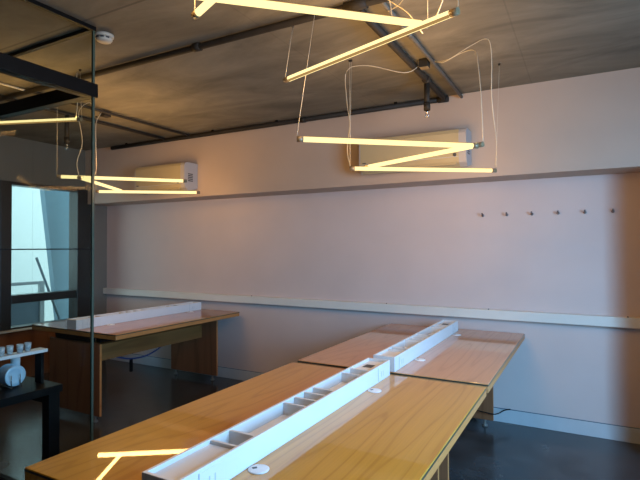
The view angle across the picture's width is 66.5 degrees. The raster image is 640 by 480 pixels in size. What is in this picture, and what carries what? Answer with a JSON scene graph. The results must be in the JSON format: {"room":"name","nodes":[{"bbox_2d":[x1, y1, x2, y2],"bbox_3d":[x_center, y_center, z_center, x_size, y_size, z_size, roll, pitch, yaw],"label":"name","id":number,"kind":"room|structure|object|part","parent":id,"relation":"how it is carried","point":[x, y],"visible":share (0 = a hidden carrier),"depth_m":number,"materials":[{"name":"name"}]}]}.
{"room":"design studio","nodes":[
{"label":"design studio","id":0,"kind":"room"},
{"bbox_2d":[0,134,106,338],"bbox_3d":[-4.572,0.172,3.334,0.200,2.664,7.068,-1,-1,29],"label":"wall","id":1,"kind":"structure","parent":0,"point":[21,160],"depth_m":5.79,"materials":[{"name":"grey paint"}]},
{"bbox_2d":[0,180,90,376],"bbox_3d":[-3.319,0.447,5.445,0.210,2.170,1.720,-1,-1,29],"label":"window","id":2,"kind":"structure","parent":1,"relation":"in","point":[78,293],"depth_m":5.60,"materials":[{"name":"brown metal"}]},
{"bbox_3d":[-3.128,0.988,5.658,0.090,0.018,1.150,-1,-1,29],"label":"sill","id":3,"kind":"part","parent":2,"relation":"part of","materials":[{"name":"beige paint"}]},
{"bbox_3d":[-3.291,1.263,5.418,0.030,0.537,1.720,-1,-1,29],"label":"spandrel panel","id":4,"kind":"part","parent":2,"relation":"part of","materials":[{"name":"brown wood"}]},
{"bbox_3d":[-3.222,0.656,5.660,0.130,0.090,0.767,-1,-1,29],"label":"rail","id":5,"kind":"part","parent":2,"relation":"part of","materials":[{"name":"brown metal"}]},
{"bbox_2d":[0,0,639,150],"bbox_3d":[-1.320,-1.268,1.690,7.513,0.150,7.268,-1,-1,29],"label":"ceiling","id":6,"kind":"structure","parent":0,"point":[239,83],"depth_m":3.12,"materials":[{"name":"concrete"}]},
{"bbox_2d":[0,83,24,90],"bbox_3d":[-2.160,-1.142,3.910,0.014,0.014,0.960,-1,-1,29],"label":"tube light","id":7,"kind":"object","parent":6,"relation":"attached to","point":[0,83],"visible":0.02,"depth_m":3.64,"materials":[{"name":"white plastic"}]},
{"bbox_2d":[0,69,82,124],"bbox_3d":[-2.121,-0.986,3.427,1.010,0.359,0.067,0,-1,9],"label":"pendant lamp","id":8,"kind":"object","parent":6,"relation":"hanging from","point":[76,118],"visible":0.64,"depth_m":3.36,"materials":[{"name":"white plastic"}]},
{"bbox_2d":[0,95,164,139],"bbox_3d":[-2.166,-1.124,4.546,0.030,0.030,1.872,-1,-1,29],"label":"conduit","id":9,"kind":"object","parent":6,"relation":"attached to","point":[51,109],"visible":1,"depth_m":4.70,"materials":[{"name":"grey metal"}]},
{"bbox_2d":[64,114,69,148],"bbox_3d":[-2.264,-0.966,4.363,0.046,0.305,0.046,-1,-1,29],"label":"sprinkler","id":10,"kind":"object","parent":9,"relation":"hanging from","point":[66,124],"visible":1,"depth_m":4.35,"materials":[{"name":"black metal"}]},
{"bbox_2d":[95,31,113,43],"bbox_3d":[-1.238,-1.155,2.799,0.104,0.044,0.104,-1,-1,29],"label":"smoke detector","id":11,"kind":"object","parent":6,"relation":"attached to","point":[103,37],"visible":0.98,"depth_m":2.77,"materials":[{"name":"beige plastic"}]},
{"bbox_2d":[100,110,110,117],"bbox_3d":[-1.920,-1.126,4.365,0.065,0.049,0.070,-1,-1,29],"label":"junction box","id":12,"kind":"object","parent":6,"relation":"attached to","point":[104,115],"visible":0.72,"depth_m":4.35,"materials":[{"name":"black metal"}]},
{"bbox_2d":[32,92,189,135],"bbox_3d":[-1.788,-1.126,4.496,0.026,0.026,1.746,-1,-1,29],"label":"conduit","id":13,"kind":"object","parent":6,"relation":"attached to","point":[36,93],"visible":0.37,"depth_m":4.51,"materials":[{"name":"grey metal"}]},
{"bbox_2d":[57,102,199,193],"bbox_3d":[-1.580,-0.799,4.165,0.964,0.713,0.876,0,-1,-5],"label":"pendant lamp","id":14,"kind":"object","parent":6,"relation":"hanging from","point":[80,177],"visible":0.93,"depth_m":3.97,"materials":[{"name":"plastic"}]},
{"bbox_2d":[0,0,391,101],"bbox_3d":[-0.672,-1.149,2.873,7.113,0.052,0.051,-1,-1,29],"label":"pipe","id":15,"kind":"object","parent":6,"relation":"attached to","point":[355,5],"visible":0.93,"depth_m":2.82,"materials":[{"name":"black metal"}]},
{"bbox_2d":[110,95,448,149],"bbox_3d":[-0.727,-1.116,4.852,3.990,0.062,0.051,-1,-1,29],"label":"pipe","id":16,"kind":"object","parent":6,"relation":"attached to","point":[395,105],"visible":0.9,"depth_m":4.58,"materials":[{"name":"black metal"}]},
{"bbox_2d":[191,0,459,82],"bbox_3d":[0.015,-0.982,1.790,0.956,0.428,1.558,0,-1,21],"label":"pendant lamp","id":17,"kind":"object","parent":6,"relation":"hanging from","point":[415,25],"visible":0.93,"depth_m":1.78,"materials":[{"name":"white plastic"}]},
{"bbox_2d":[85,67,639,205],"bbox_3d":[0.252,-0.816,4.555,7.113,0.676,0.321,-1,-1,29],"label":"beam","id":18,"kind":"structure","parent":6,"relation":"attached to","point":[586,125],"depth_m":4.04,"materials":[{"name":"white paint"}]},
{"bbox_2d":[135,162,197,193],"bbox_3d":[-1.681,-0.662,5.311,0.738,0.300,0.204,-1,-1,29],"label":"air conditioner","id":19,"kind":"object","parent":18,"relation":"attached to","point":[184,170],"visible":0.88,"depth_m":5.18,"materials":[{"name":"plastic"}]},
{"bbox_2d":[359,128,470,174],"bbox_3d":[0.762,-0.705,3.975,0.881,0.294,0.204,-1,-1,29],"label":"air conditioner","id":20,"kind":"object","parent":18,"relation":"attached to","point":[368,154],"visible":0.8,"depth_m":3.85,"materials":[{"name":"plastic"}]},
{"bbox_2d":[297,15,500,172],"bbox_3d":[0.546,-0.820,2.809,1.372,0.723,0.894,0,-1,-3],"label":"pendant lamp","id":21,"kind":"object","parent":6,"relation":"hanging from","point":[453,146],"visible":0.98,"depth_m":2.76,"materials":[{"name":"white plastic"}]},
{"bbox_2d":[358,9,445,100],"bbox_3d":[0.591,-1.142,3.163,0.053,0.054,1.660,-1,-1,29],"label":"pipe","id":22,"kind":"object","parent":6,"relation":"attached to","point":[374,26],"visible":0.78,"depth_m":3.02,"materials":[{"name":"black metal"}]},
{"bbox_2d":[424,82,429,117],"bbox_3d":[0.761,-0.996,3.473,0.046,0.242,0.046,-1,-1,29],"label":"sprinkler","id":23,"kind":"object","parent":22,"relation":"hanging from","point":[426,85],"visible":1,"depth_m":3.46,"materials":[{"name":"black metal"}]},
{"bbox_2d":[380,2,462,97],"bbox_3d":[0.472,-1.159,2.690,0.030,0.030,2.746,-1,-1,29],"label":"conduit","id":24,"kind":"object","parent":6,"relation":"attached to","point":[385,5],"visible":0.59,"depth_m":3.01,"materials":[{"name":"grey metal"}]},
{"bbox_2d":[419,58,429,69],"bbox_3d":[0.680,-1.146,3.174,0.060,0.058,0.055,-1,-1,29],"label":"junction box","id":25,"kind":"object","parent":6,"relation":"attached to","point":[424,63],"visible":0.93,"depth_m":3.15,"materials":[{"name":"black metal"}]},
{"bbox_2d":[0,359,639,479],"bbox_3d":[-1.313,1.531,1.648,7.513,0.120,7.268,-1,-1,29],"label":"floor","id":26,"kind":"structure","parent":0,"point":[499,450],"depth_m":3.69,"materials":[{"name":"concrete"}]},
{"bbox_2d":[0,376,62,460],"bbox_3d":[-2.025,1.121,2.221,0.795,0.720,1.282,-1,-1,29],"label":"table","id":27,"kind":"object","parent":26,"relation":"on","point":[48,392],"visible":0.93,"depth_m":2.55,"materials":[{"name":"wood"}]},
{"bbox_2d":[0,374,21,388],"bbox_3d":[-1.623,0.731,2.553,0.140,0.065,0.050,-1,-1,29],"label":"plate rack","id":28,"kind":"object","parent":27,"relation":"on","point":[20,374],"visible":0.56,"depth_m":2.53,"materials":[{"name":"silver metal"}]},
{"bbox_2d":[0,364,12,384],"bbox_3d":[-1.633,0.705,2.559,0.012,0.106,0.106,-1,-1,29],"label":"saucer","id":29,"kind":"object","parent":28,"relation":"in","point":[2,369],"visible":0.18,"depth_m":2.53,"materials":[{"name":"ceramic"}]},
{"bbox_2d":[1,364,13,384],"bbox_3d":[-1.617,0.704,2.550,0.012,0.106,0.106,-1,-1,29],"label":"saucer","id":30,"kind":"object","parent":28,"relation":"in","point":[13,364],"visible":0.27,"depth_m":2.51,"materials":[{"name":"white ceramic"}]},
{"bbox_2d":[3,365,14,385],"bbox_3d":[-1.600,0.704,2.541,0.012,0.106,0.106,-1,-1,29],"label":"saucer","id":31,"kind":"object","parent":28,"relation":"in","point":[6,370],"visible":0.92,"depth_m":2.50,"materials":[{"name":"ceramic"}]},
{"bbox_2d":[5,365,25,385],"bbox_3d":[-1.584,0.704,2.532,0.012,0.106,0.106,-1,-1,29],"label":"saucer","id":32,"kind":"object","parent":28,"relation":"in","point":[15,371],"visible":1,"depth_m":2.53,"materials":[{"name":"ceramic"}]},
{"bbox_2d":[10,357,19,364],"bbox_3d":[-1.661,0.701,2.660,0.048,0.130,0.048,-1,-1,29],"label":"tumbler","id":33,"kind":"object","parent":27,"relation":"on","point":[16,361],"visible":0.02,"depth_m":2.64,"materials":[{"name":"white ceramic"}]},
{"bbox_2d":[0,347,47,382],"bbox_3d":[-1.649,0.670,2.349,0.070,0.182,0.655,-1,-1,29],"label":"shelf","id":34,"kind":"object","parent":27,"relation":"on","point":[39,352],"visible":1,"depth_m":2.60,"materials":[{"name":"white paint"}]},
{"bbox_2d":[0,347,4,355],"bbox_3d":[-1.598,0.559,2.445,0.034,0.042,0.034,-1,-1,29],"label":"tumbler","id":35,"kind":"object","parent":34,"relation":"on","point":[2,349],"visible":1,"depth_m":2.44,"materials":[{"name":"ceramic"}]},
{"bbox_2d":[6,345,13,353],"bbox_3d":[-1.582,0.559,2.487,0.034,0.042,0.034,-1,-1,29],"label":"tumbler","id":36,"kind":"object","parent":34,"relation":"on","point":[9,348],"visible":1,"depth_m":2.48,"materials":[{"name":"ceramic"}]},
{"bbox_2d":[16,344,23,352],"bbox_3d":[-1.551,0.560,2.522,0.034,0.042,0.034,-1,-1,29],"label":"tumbler","id":37,"kind":"object","parent":34,"relation":"on","point":[19,347],"visible":1,"depth_m":2.51,"materials":[{"name":"white ceramic"}]},
{"bbox_2d":[24,342,31,350],"bbox_3d":[-1.537,0.560,2.565,0.034,0.042,0.034,-1,-1,29],"label":"tumbler","id":38,"kind":"object","parent":34,"relation":"on","point":[27,345],"visible":1,"depth_m":2.55,"materials":[{"name":"white ceramic"}]},
{"bbox_3d":[-1.737,0.839,2.753,0.655,0.058,0.030,-1,-1,29],"label":"cross rail","id":39,"kind":"part","parent":27,"relation":"part of","materials":[{"name":"black metal"}]},
{"bbox_3d":[-1.423,1.145,2.577,0.060,0.680,0.060,-1,-1,29],"label":"leg","id":40,"kind":"part","parent":27,"relation":"part of","materials":[{"name":"black metal"}]},
{"bbox_2d":[0,0,97,479],"bbox_3d":[-3.655,0.143,1.523,3.149,2.664,4.370,-1,-1,29],"label":"glass wall","id":41,"kind":"structure","parent":26,"relation":"on","point":[70,89],"depth_m":2.67,"materials":[{"name":"black metal"}]},
{"bbox_2d":[32,309,239,422],"bbox_3d":[-1.738,1.141,4.833,1.125,0.755,1.577,-1,-1,29],"label":"desk","id":42,"kind":"object","parent":26,"relation":"on","point":[192,336],"visible":0.89,"depth_m":4.35,"materials":[{"name":"brown wood"}]},
{"bbox_3d":[-2.099,1.157,4.173,0.670,0.596,0.020,-1,-1,29],"label":"leg panel","id":43,"kind":"part","parent":42,"relation":"part of","materials":[{"name":"brown wood"}]},
{"bbox_3d":[-1.750,0.841,4.818,0.590,0.052,1.500,-1,-1,29],"label":"under frame","id":44,"kind":"part","parent":42,"relation":"part of","materials":[{"name":"black metal"}]},
{"bbox_2d":[67,302,200,329],"bbox_3d":[-1.750,0.728,4.820,0.133,0.082,1.524,-1,-1,29],"label":"trough","id":45,"kind":"object","parent":42,"relation":"on","point":[137,314],"visible":0.99,"depth_m":4.64,"materials":[{"name":"white paint"}]},
{"bbox_3d":[-2.004,0.721,4.220,0.002,0.062,0.104,-1,-1,29],"label":"socket plate","id":46,"kind":"part","parent":45,"relation":"part of","materials":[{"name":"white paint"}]},
{"bbox_3d":[-1.390,0.736,5.343,0.002,0.062,0.104,-1,-1,29],"label":"socket plate","id":47,"kind":"part","parent":45,"relation":"part of","materials":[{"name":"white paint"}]},
{"bbox_2d":[116,347,160,371],"bbox_3d":[-1.774,1.164,4.773,0.030,0.209,0.666,-1,-1,29],"label":"cable","id":48,"kind":"object","parent":42,"relation":"hanging from","point":[129,359],"visible":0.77,"depth_m":4.69,"materials":[{"name":"black plastic"}]},
{"bbox_3d":[-1.407,1.174,5.438,0.670,0.596,0.020,-1,-1,29],"label":"leg panel","id":49,"kind":"part","parent":42,"relation":"part of","materials":[{"name":"brown wood"}]},
{"bbox_2d":[24,362,485,479],"bbox_3d":[-0.056,1.094,1.967,1.125,0.755,1.602,-1,-1,29],"label":"desk","id":50,"kind":"object","parent":26,"relation":"on","point":[399,428],"visible":0.87,"depth_m":1.80,"materials":[{"name":"brown wood"}]},
{"bbox_2d":[142,358,389,479],"bbox_3d":[-0.054,0.680,1.980,0.133,0.082,1.562,-1,-1,29],"label":"trough","id":51,"kind":"object","parent":50,"relation":"on","point":[224,455],"visible":1,"depth_m":1.71,"materials":[{"name":"white paint"}]},
{"bbox_3d":[-0.363,0.650,1.414,0.106,0.010,0.250,-1,-1,29],"label":"power lid","id":52,"kind":"part","parent":51,"relation":"part of","materials":[{"name":"white paint"}]},
{"bbox_3d":[-0.306,0.674,1.383,0.002,0.062,0.104,-1,-1,29],"label":"socket plate","id":53,"kind":"part","parent":51,"relation":"part of","materials":[{"name":"white paint"}]},
{"bbox_3d":[0.260,0.666,2.553,0.106,0.010,0.234,-1,-1,29],"label":"power lid","id":54,"kind":"part","parent":51,"relation":"part of","materials":[{"name":"white paint"}]},
{"bbox_3d":[0.323,0.690,2.533,0.002,0.062,0.104,-1,-1,29],"label":"socket plate","id":55,"kind":"part","parent":51,"relation":"part of","materials":[{"name":"white paint"}]},
{"bbox_3d":[0.303,1.128,2.623,0.670,0.596,0.020,-1,-1,29],"label":"leg panel","id":56,"kind":"part","parent":50,"relation":"part of","materials":[{"name":"brown wood"}]},
{"bbox_2d":[298,323,524,479],"bbox_3d":[0.749,1.114,3.439,1.125,0.755,1.638,-1,-1,29],"label":"desk","id":57,"kind":"object","parent":26,"relation":"on","point":[479,358],"visible":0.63,"depth_m":3.17,"materials":[{"name":"brown wood"}]},
{"bbox_2d":[373,320,457,371],"bbox_3d":[0.722,0.700,3.397,0.133,0.082,1.520,-1,-1,29],"label":"trough","id":58,"kind":"object","parent":57,"relation":"on","point":[403,352],"visible":0.93,"depth_m":3.19,"materials":[{"name":"white paint"}]},
{"bbox_3d":[0.407,0.670,2.823,0.106,0.010,0.188,-1,-1,29],"label":"power lid","id":59,"kind":"part","parent":58,"relation":"part of","materials":[{"name":"white paint"}]},
{"bbox_3d":[0.474,0.694,2.809,0.002,0.062,0.104,-1,-1,29],"label":"socket plate","id":60,"kind":"part","parent":58,"relation":"part of","materials":[{"name":"white paint"}]},
{"bbox_3d":[1.014,0.685,3.933,0.106,0.010,0.278,-1,-1,29],"label":"power lid","id":61,"kind":"part","parent":58,"relation":"part of","materials":[{"name":"white paint"}]},
{"bbox_3d":[0.399,1.130,2.799,0.670,0.596,0.020,-1,-1,29],"label":"leg panel","id":62,"kind":"part","parent":57,"relation":"part of","materials":[{"name":"brown wood"}]},
{"bbox_3d":[1.090,1.147,4.062,0.670,0.596,0.020,-1,-1,29],"label":"leg panel","id":63,"kind":"part","parent":57,"relation":"part of","materials":[{"name":"brown wood"}]},
{"bbox_2d":[107,172,639,427],"bbox_3d":[0.379,0.181,4.769,7.513,2.664,0.200,-1,-1,29],"label":"wall","id":64,"kind":"structure","parent":0,"point":[433,245],"depth_m":4.36,"materials":[{"name":"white paint"}]},
{"bbox_2d":[103,288,639,328],"bbox_3d":[0.318,0.624,4.648,7.113,0.083,0.060,-1,-1,29],"label":"wall trunking","id":65,"kind":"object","parent":64,"relation":"attached to","point":[528,316],"depth_m":4.35,"materials":[{"name":"beige paint"}]},
{"bbox_2d":[112,354,639,443],"bbox_3d":[0.331,1.455,4.656,7.113,0.112,0.014,-1,-1,29],"label":"baseboard","id":66,"kind":"structure","parent":64,"relation":"attached to","point":[543,421],"depth_m":3.87,"materials":[{"name":"paint"}]},
{"bbox_2d":[477,409,510,414],"bbox_3d":[1.332,1.380,3.928,0.437,0.033,0.130,0,-1,3],"label":"power cable","id":67,"kind":"object","parent":64,"relation":"attached to","point":[505,409],"visible":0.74,"depth_m":3.90,"materials":[{"name":"black plastic"}]},
{"label":"outside","id":68,"kind":"structure","parent":0,"visible":0},
{"bbox_3d":[-4.707,1.646,7.111,3.687,0.130,7.000,-1,-1,29],"label":"floor","id":69,"kind":"structure","parent":68,"visible":0},
{"bbox_2d":[11,281,44,325],"bbox_3d":[-4.158,1.055,5.924,0.060,1.015,1.630,-1,-1,29],"label":"balcony railing","id":70,"kind":"object","parent":69,"relation":"on","point":[29,312],"visible":0.44,"depth_m":6.45,"materials":[{"name":"grey glass"}]},
{"bbox_3d":[-4.038,1.105,6.143,0.020,0.720,1.010,-1,-1,29],"label":"infill panel","id":71,"kind":"part","parent":70,"relation":"part of","materials":[{"name":"glass"}]},
{"bbox_3d":[-4.160,0.567,5.931,0.060,0.040,1.630,-1,-1,29],"label":"rail","id":72,"kind":"part","parent":70,"relation":"part of","materials":[{"name":"grey metal"}]},
{"bbox_3d":[-3.782,1.084,6.612,0.060,0.975,0.060,-1,-1,29],"label":"post","id":73,"kind":"part","parent":70,"relation":"part of","materials":[{"name":"grey metal"}]},
{"bbox_2d":[11,186,53,320],"bbox_3d":[-4.988,-0.487,9.858,0.200,4.220,4.500,-1,-1,29],"label":"wall","id":74,"kind":"structure","parent":69,"relation":"on","point":[28,232],"depth_m":8.96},
{"bbox_2d":[35,257,60,319],"bbox_3d":[-3.622,0.904,6.658,0.032,1.346,0.522,-1,-1,33],"label":"leaning pole","id":75,"kind":"object","parent":69,"relation":"on","point":[36,258],"visible":0.66,"depth_m":6.56,"materials":[{"name":"black metal"}]},
{"bbox_2d":[40,189,68,319],"bbox_3d":[-3.465,0.270,7.228,0.100,2.620,1.435,-1,-1,29],"label":"screen","id":76,"kind":"object","parent":69,"relation":"on","point":[55,204],"visible":0.06,"depth_m":6.79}
]}

